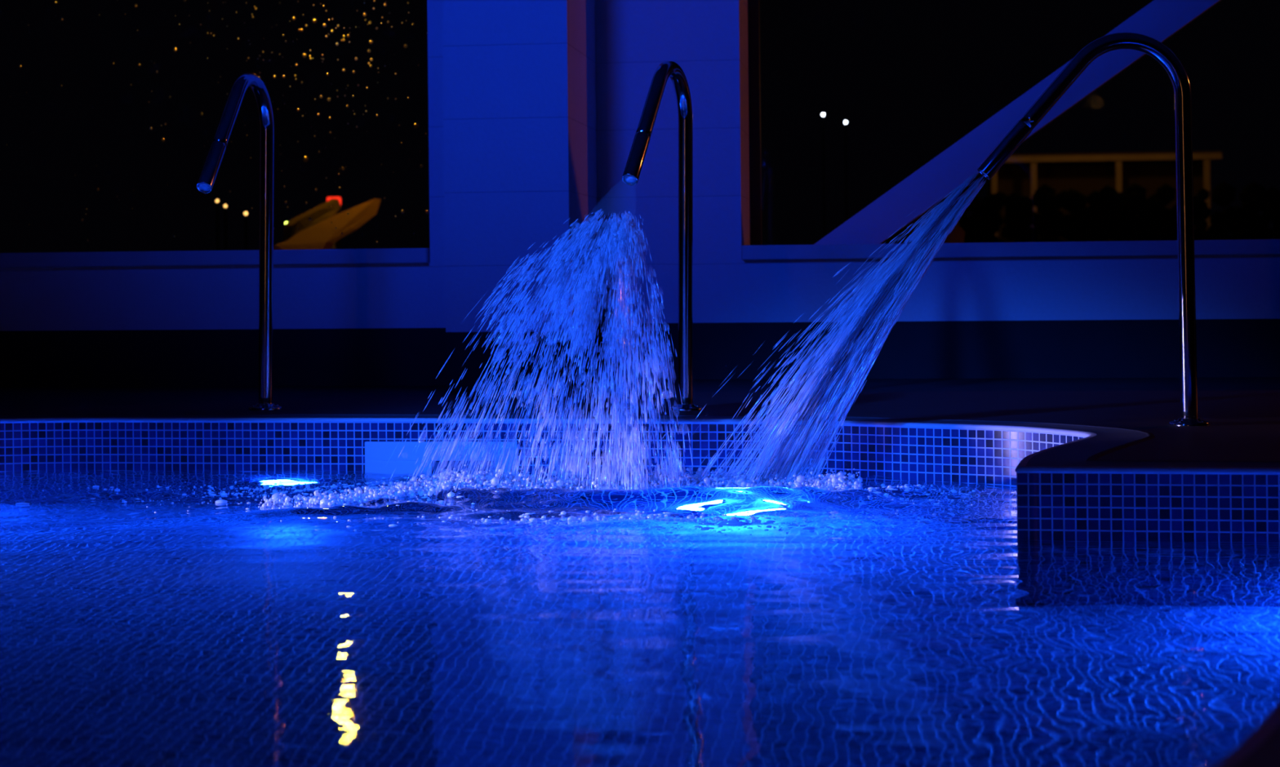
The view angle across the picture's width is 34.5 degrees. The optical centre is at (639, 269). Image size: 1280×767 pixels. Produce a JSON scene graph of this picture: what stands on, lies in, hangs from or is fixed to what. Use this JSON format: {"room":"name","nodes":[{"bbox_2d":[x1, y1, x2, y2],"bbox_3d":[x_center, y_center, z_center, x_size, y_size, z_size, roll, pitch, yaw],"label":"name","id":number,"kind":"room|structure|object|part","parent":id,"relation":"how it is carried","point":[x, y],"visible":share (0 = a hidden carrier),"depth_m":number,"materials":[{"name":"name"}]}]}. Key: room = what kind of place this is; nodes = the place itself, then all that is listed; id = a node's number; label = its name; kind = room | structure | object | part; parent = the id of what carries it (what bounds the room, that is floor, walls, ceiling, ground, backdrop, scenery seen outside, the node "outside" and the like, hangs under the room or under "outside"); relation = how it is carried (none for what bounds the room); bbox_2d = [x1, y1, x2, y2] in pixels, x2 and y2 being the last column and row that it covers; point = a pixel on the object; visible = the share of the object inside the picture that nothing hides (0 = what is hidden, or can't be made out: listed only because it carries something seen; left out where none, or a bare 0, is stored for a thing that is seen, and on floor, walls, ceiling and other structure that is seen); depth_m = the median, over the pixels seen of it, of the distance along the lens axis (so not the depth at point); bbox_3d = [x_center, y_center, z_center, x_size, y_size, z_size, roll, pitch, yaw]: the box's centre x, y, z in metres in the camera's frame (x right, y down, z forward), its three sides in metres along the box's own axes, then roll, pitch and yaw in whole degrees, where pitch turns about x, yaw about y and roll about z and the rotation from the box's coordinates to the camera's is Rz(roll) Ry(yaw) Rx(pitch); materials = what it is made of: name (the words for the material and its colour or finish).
{"room":"indoor spa pool","nodes":[
{"label":"indoor spa pool","id":0,"kind":"room"},
{"bbox_2d":[0,0,1279,332],"bbox_3d":[1.048,-1.403,8.761,16.000,3.265,1.550,-1,0,7],"label":"wall","id":1,"kind":"structure","parent":0,"point":[535,107],"depth_m":8.71,"materials":[{"name":"paint"}]},
{"bbox_2d":[0,248,430,267],"bbox_3d":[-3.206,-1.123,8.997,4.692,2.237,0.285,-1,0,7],"label":"window sill","id":2,"kind":"structure","parent":1,"relation":"in","point":[386,255],"depth_m":8.69,"materials":[{"name":"white paint"}]},
{"bbox_2d":[0,319,1279,391],"bbox_3d":[1.065,0.342,8.761,16.000,0.244,1.550,-1,0,7],"label":"baseboard","id":3,"kind":"structure","parent":1,"relation":"attached to","point":[1226,348],"depth_m":8.72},
{"bbox_2d":[742,0,1279,260],"bbox_3d":[4.050,-1.198,8.717,7.233,2.237,0.675,-1,0,7],"label":"window","id":4,"kind":"structure","parent":1,"relation":"in","point":[756,251],"depth_m":8.74,"materials":[{"name":"white paint"}]},
{"bbox_3d":[4.087,-1.200,9.022,7.233,2.235,0.060,-1,0,7],"label":"frame","id":5,"kind":"part","parent":4,"relation":"part of","materials":[{"name":"grey"}]},
{"bbox_3d":[4.060,-0.111,8.687,7.228,0.062,0.615,-1,0,7],"label":"sill","id":6,"kind":"part","parent":4,"relation":"part of","materials":[{"name":"paint"}]},
{"bbox_2d":[813,0,1220,244],"bbox_3d":[2.433,-1.213,8.951,3.374,2.175,0.140,-1,0,7],"label":"brace","id":7,"kind":"object","parent":4,"relation":"attached to","point":[1159,20],"visible":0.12,"depth_m":9.00,"materials":[{"name":"paint"}]},
{"bbox_2d":[0,422,1279,542],"bbox_3d":[-1.329,1.369,3.894,7.165,1.740,5.710,-1,0,7],"label":"wall","id":8,"kind":"structure","parent":0,"point":[1178,508],"depth_m":6.31,"materials":[{"name":"tile"}]},
{"bbox_2d":[364,441,517,474],"bbox_3d":[-0.636,0.667,6.614,0.497,0.230,0.022,-1,0,7],"label":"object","id":9,"kind":"object","parent":8,"relation":"attached to","point":[377,454],"visible":0.38,"depth_m":6.62,"materials":[{"name":"grey plastic"}]},
{"bbox_2d":[0,470,1279,766],"bbox_3d":[-1.350,0.645,3.858,7.127,0.063,5.755,-1,0,10],"label":"water","id":10,"kind":"object","parent":8,"relation":"in","point":[211,634],"visible":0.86,"depth_m":3.67,"materials":[{"name":"blue liquid"}]},
{"bbox_2d":[1,475,1016,537],"bbox_3d":[-0.405,0.638,5.752,2.939,0.056,1.357,-1,0,15],"label":"bubbles","id":11,"kind":"object","parent":10,"relation":"on","point":[734,522],"visible":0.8,"depth_m":5.34,"materials":[{"name":"white liquid"}]},
{"bbox_2d":[385,208,693,490],"bbox_3d":[-0.302,0.189,6.104,0.905,0.947,0.762,-1,0,7],"label":"water jet","id":12,"kind":"object","parent":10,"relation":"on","point":[625,234],"visible":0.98,"depth_m":6.12,"materials":[{"name":"liquid"}]},
{"bbox_2d":[257,459,862,508],"bbox_3d":[-0.203,0.617,5.993,1.745,0.116,0.529,-1,0,-5],"label":"foam","id":13,"kind":"object","parent":10,"relation":"on","point":[400,490],"visible":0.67,"depth_m":5.93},
{"bbox_2d":[662,171,987,488],"bbox_3d":[0.541,0.180,6.110,0.965,0.937,0.351,-1,0,-11],"label":"water jet","id":14,"kind":"object","parent":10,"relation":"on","point":[894,289],"visible":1,"depth_m":6.08,"materials":[{"name":"liquid"}]},
{"bbox_2d":[0,413,1279,766],"bbox_3d":[-1.338,0.492,3.894,7.517,0.014,6.062,-1,0,7],"label":"trim","id":15,"kind":"structure","parent":8,"relation":"attached to","point":[1261,748],"depth_m":5.77,"materials":[{"name":"tile"}]},
{"bbox_2d":[0,377,1279,461],"bbox_3d":[0.342,0.472,2.780,16.000,0.001,13.600,-1,0,7],"label":"floor","id":16,"kind":"structure","parent":0,"point":[1242,414],"depth_m":7.37,"materials":[{"name":"tile"}]},
{"bbox_2d":[196,72,282,410],"bbox_3d":[-1.354,-0.093,6.954,0.116,1.164,0.671,0,0,9],"label":"spout","id":17,"kind":"object","parent":16,"relation":"on","point":[215,156],"visible":1,"depth_m":7.20,"materials":[{"name":"silver metal"}]},
{"bbox_2d":[622,60,702,411],"bbox_3d":[0.068,-0.108,6.710,0.116,1.164,0.671,0,0,18],"label":"spout","id":18,"kind":"object","parent":16,"relation":"on","point":[670,68],"visible":0.98,"depth_m":6.95,"materials":[{"name":"silver metal"}]},
{"bbox_2d":[977,32,1209,426],"bbox_3d":[1.336,-0.118,6.101,0.671,1.164,0.116,-1,0,1],"label":"spout","id":19,"kind":"object","parent":16,"relation":"on","point":[1175,70],"visible":1,"depth_m":6.08,"materials":[{"name":"silver metal"}]},
{"label":"outside","id":20,"kind":"structure","parent":0,"visible":0},
{"bbox_3d":[7.207,1.051,59.365,120.000,0.200,100.400,-1,0,7],"label":"ground","id":21,"kind":"structure","parent":20,"visible":0},
{"bbox_2d":[215,200,218,250],"bbox_3d":[-9.238,-0.210,45.139,0.057,2.660,0.060,-1,0,7],"label":"lamp","id":22,"kind":"object","parent":21,"relation":"on","point":[217,201],"visible":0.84,"depth_m":45.11,"materials":[{"name":"black metal"}]},
{"bbox_2d":[223,204,226,250],"bbox_3d":[-9.077,-0.157,45.221,0.057,2.550,0.060,-1,0,7],"label":"lamp","id":23,"kind":"object","parent":21,"relation":"on","point":[224,206],"visible":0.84,"depth_m":45.20,"materials":[{"name":"black metal"}]},
{"bbox_2d":[244,212,247,249],"bbox_3d":[-8.619,-0.079,45.165,0.067,2.385,0.070,-1,0,7],"label":"lamp","id":24,"kind":"object","parent":21,"relation":"on","point":[245,213],"visible":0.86,"depth_m":45.14,"materials":[{"name":"black metal"}]},
{"bbox_2d":[326,196,341,248],"bbox_3d":[-3.866,0.072,26.024,0.210,1.985,0.140,-1,0,7],"label":"signal light","id":25,"kind":"object","parent":21,"relation":"on","point":[328,198],"visible":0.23,"depth_m":25.98,"materials":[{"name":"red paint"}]},
{"bbox_3d":[-3.862,0.140,26.054,0.076,1.850,0.080,-1,0,7],"label":"post","id":26,"kind":"part","parent":25,"relation":"part of","materials":[{"name":"brown metal"}]},
{"bbox_2d":[822,113,825,236],"bbox_3d":[6.279,-2.195,70.353,0.095,6.310,0.100,-1,0,7],"label":"lamp","id":27,"kind":"object","parent":21,"relation":"on","point":[823,114],"visible":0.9,"depth_m":70.33,"materials":[{"name":"black metal"}]},
{"bbox_2d":[844,120,847,221],"bbox_3d":[7.047,-2.068,70.361,0.095,6.040,0.100,-1,0,7],"label":"lamp","id":28,"kind":"object","parent":21,"relation":"on","point":[845,122],"visible":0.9,"depth_m":70.34,"materials":[{"name":"black metal"}]},
{"bbox_2d":[880,206,965,244],"bbox_3d":[1.876,0.393,13.968,0.687,1.733,1.886,-1,0,7],"label":"shrub","id":29,"kind":"object","parent":21,"relation":"on","point":[957,235],"visible":0.02,"depth_m":13.49,"materials":[{"name":"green plant"}]},
{"bbox_2d":[986,151,1222,242],"bbox_3d":[11.611,-0.970,52.533,5.470,3.750,5.300,-1,0,7],"label":"pergola","id":30,"kind":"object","parent":21,"relation":"on","point":[1086,173],"visible":0.35,"depth_m":51.46,"materials":[{"name":"brown wood"}]},
{"bbox_3d":[8.668,-0.849,50.392,0.140,3.570,0.140,-1,0,7],"label":"post","id":31,"kind":"part","parent":30,"relation":"part of","materials":[{"name":"brown wood"}]},
{"bbox_3d":[9.612,-0.859,50.278,0.140,3.570,0.140,-1,0,7],"label":"post","id":32,"kind":"part","parent":30,"relation":"part of","materials":[{"name":"brown wood"}]},
{"bbox_3d":[11.627,-0.880,50.033,0.140,3.570,0.140,-1,0,7],"label":"post","id":33,"kind":"part","parent":30,"relation":"part of","materials":[{"name":"brown wood"}]},
{"bbox_3d":[13.691,-0.901,49.783,0.140,3.570,0.140,-1,0,7],"label":"post","id":34,"kind":"part","parent":30,"relation":"part of","materials":[{"name":"brown wood"}]},
{"bbox_2d":[952,181,1279,243],"bbox_3d":[10.398,-0.331,43.056,7.695,3.043,1.860,-1,0,7],"label":"hedge","id":35,"kind":"object","parent":21,"relation":"on","point":[1111,215],"visible":0.32,"depth_m":42.87,"materials":[{"name":"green plant"}]},
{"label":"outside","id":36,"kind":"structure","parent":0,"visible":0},
{"bbox_2d":[282,198,341,242],"bbox_3d":[-3.315,-0.524,21.225,0.134,0.530,3.648,-1,0,-1],"label":"parapet","id":37,"kind":"object","parent":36,"point":[323,211],"visible":0.81,"depth_m":20.88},
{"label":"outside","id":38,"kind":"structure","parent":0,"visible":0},
{"bbox_2d":[273,198,381,249],"bbox_3d":[-2.771,-0.387,19.504,0.404,0.698,4.076,-1,0,7],"label":"wall","id":39,"kind":"structure","parent":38,"point":[322,235],"depth_m":18.91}
]}

